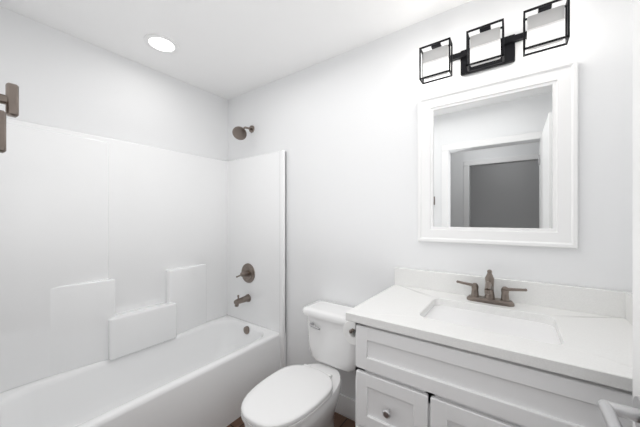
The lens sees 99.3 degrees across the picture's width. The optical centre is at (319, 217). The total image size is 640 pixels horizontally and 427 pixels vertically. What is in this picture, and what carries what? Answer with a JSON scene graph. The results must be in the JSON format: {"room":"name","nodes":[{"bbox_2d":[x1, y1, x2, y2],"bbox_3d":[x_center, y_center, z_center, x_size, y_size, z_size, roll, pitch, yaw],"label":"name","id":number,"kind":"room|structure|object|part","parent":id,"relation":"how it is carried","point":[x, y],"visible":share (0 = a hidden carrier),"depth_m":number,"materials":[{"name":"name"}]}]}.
{"room":"bathroom","nodes":[
{"label":"bathroom","id":0,"kind":"room"},
{"bbox_2d":[0,6,227,160],"bbox_3d":[-1.411,0.106,1.910,0.120,2.440,1.940,0,0,35],"label":"wall","id":1,"kind":"structure","parent":0,"point":[61,79],"depth_m":1.78,"materials":[{"name":"white paint"}]},
{"bbox_2d":[0,0,471,99],"bbox_3d":[-0.754,-1.164,0.121,3.327,0.100,4.150,0,0,35],"label":"ceiling","id":2,"kind":"structure","parent":0,"point":[229,49],"depth_m":1.60,"materials":[{"name":"white paint"}]},
{"bbox_2d":[144,34,178,53],"bbox_3d":[-1.012,-1.109,1.741,0.196,0.009,0.196,0,0,35],"label":"recessed light","id":3,"kind":"object","parent":2,"relation":"in","point":[147,37],"depth_m":1.73,"materials":[{"name":"white paint"}]},
{"bbox_3d":[-1.012,-1.111,1.741,0.142,0.004,0.142,0,0,35],"label":"led ceiling light","id":4,"kind":"part","parent":3,"relation":"part of","materials":[{"name":"white plastic"}]},
{"bbox_2d":[227,412,354,426],"bbox_3d":[-0.754,1.376,0.121,3.327,0.100,4.150,0,0,35],"label":"floor","id":5,"kind":"structure","parent":0,"point":[340,420],"depth_m":1.76,"materials":[{"name":"brown wood"}]},
{"bbox_2d":[0,118,285,426],"bbox_3d":[-1.020,0.260,1.707,0.747,2.132,1.576,0,0,35],"label":"shower","id":6,"kind":"object","parent":5,"relation":"on","point":[141,285],"visible":0.98,"depth_m":1.77,"materials":[{"name":"white plastic"}]},
{"bbox_2d":[0,314,282,426],"bbox_3d":[-1.037,1.113,1.717,0.707,0.425,1.574,0,0,35],"label":"tub","id":7,"kind":"object","parent":6,"relation":"in","point":[201,375],"depth_m":1.69,"materials":[{"name":"white ceramic"}]},
{"bbox_3d":[-0.661,0.686,2.290,0.068,0.093,0.147,0,0,35],"label":"spout","id":8,"kind":"part","parent":6,"relation":"part of","materials":[{"name":"brown metal"}]},
{"bbox_2d":[241,300,354,426],"bbox_3d":[-0.057,0.950,1.492,0.420,0.752,0.785,0,0,35],"label":"toilet","id":9,"kind":"object","parent":5,"relation":"on","point":[304,395],"visible":0.9,"depth_m":1.45,"materials":[{"name":"white ceramic"}]},
{"bbox_3d":[-0.156,0.897,1.393,0.356,0.044,0.509,0,0,35],"label":"seat","id":10,"kind":"part","parent":9,"relation":"part of","materials":[{"name":"white plastic"}]},
{"bbox_3d":[-0.117,1.123,1.448,0.352,0.405,0.631,0,0,35],"label":"bowl","id":11,"kind":"part","parent":9,"relation":"part of","materials":[{"name":"white ceramic"}]},
{"bbox_3d":[0.105,0.742,1.720,0.420,0.335,0.226,0,0,35],"label":"tank","id":12,"kind":"part","parent":9,"relation":"part of","materials":[{"name":"white ceramic"}]},
{"bbox_2d":[343,267,632,426],"bbox_3d":[0.620,0.783,1.126,1.050,1.085,0.612,0,0,35],"label":"bathroom vanity","id":13,"kind":"object","parent":5,"relation":"on","point":[439,349],"visible":1,"depth_m":0.98,"materials":[{"name":"white paint"}]},
{"bbox_2d":[456,269,527,306],"bbox_3d":[0.760,0.318,1.226,0.281,0.153,0.177,0,0,35],"label":"faucet","id":14,"kind":"object","parent":13,"relation":"on","point":[474,299],"depth_m":1.26,"materials":[{"name":"brown metal"}]},
{"bbox_2d":[228,0,631,399],"bbox_3d":[0.215,0.106,1.868,2.577,2.440,0.120,0,0,35],"label":"wall","id":15,"kind":"structure","parent":0,"point":[341,130],"depth_m":1.62,"materials":[{"name":"white paint"}]},
{"bbox_2d":[335,394,354,420],"bbox_3d":[0.106,1.258,1.864,0.895,0.135,0.013,0,0,36],"label":"baseboard","id":16,"kind":"structure","parent":15,"relation":"attached to","point":[345,406],"depth_m":1.79,"materials":[{"name":"white paint"}]},
{"bbox_2d":[419,0,569,84],"bbox_3d":[0.791,-0.807,1.300,0.582,0.177,0.134,0,0,35],"label":"sconce","id":17,"kind":"object","parent":15,"relation":"attached to","point":[487,47],"visible":1,"depth_m":1.25,"materials":[{"name":"white glass"}]},
{"bbox_2d":[418,59,577,248],"bbox_3d":[0.824,-0.270,1.345,0.661,0.798,0.024,0,0,35],"label":"mirror","id":18,"kind":"object","parent":15,"relation":"attached to","point":[497,161],"visible":1,"depth_m":1.30,"materials":[{"name":"white paint"}]},
{"bbox_3d":[0.827,-0.270,1.349,0.507,0.644,0.003,0,0,35],"label":"glass","id":19,"kind":"part","parent":18,"relation":"part of","materials":[{"name":"white"}]},
{"bbox_2d":[632,0,632,292],"bbox_3d":[0.785,0.106,0.344,0.120,2.440,1.940,0,0,35],"label":"wall","id":20,"kind":"structure","parent":0,"point":[632,146],"depth_m":1.07,"materials":[{"name":"white paint"}]},
{"bbox_3d":[-1.157,0.106,0.759,1.630,2.440,0.120,0,0,35],"label":"wall","id":21,"kind":"structure","parent":0,"visible":0},
{"bbox_2d":[0,82,18,152],"bbox_3d":[-0.581,-0.183,0.473,0.090,0.138,0.082,0,0,35],"label":"robe hook","id":22,"kind":"object","parent":21,"relation":"attached to","point":[9,99],"visible":1,"depth_m":0.50,"materials":[{"name":"brown metal"}]},
{"bbox_3d":[0.202,0.106,-0.210,0.185,2.440,0.120,0,0,35],"label":"wall","id":23,"kind":"structure","parent":0,"visible":0},
{"bbox_2d":[633,0,639,426],"bbox_3d":[0.405,0.305,0.213,0.035,2.018,0.765,0,0,35],"label":"door","id":24,"kind":"structure","parent":23,"relation":"in","point":[636,197],"depth_m":0.52,"materials":[{"name":"white paint"}]},
{"bbox_2d":[597,396,639,426],"bbox_3d":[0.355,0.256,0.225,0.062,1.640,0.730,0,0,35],"label":"door lever","id":25,"kind":"object","parent":24,"relation":"attached to","point":[611,412],"visible":1,"depth_m":0.48,"materials":[{"name":"white metal"}]}
]}

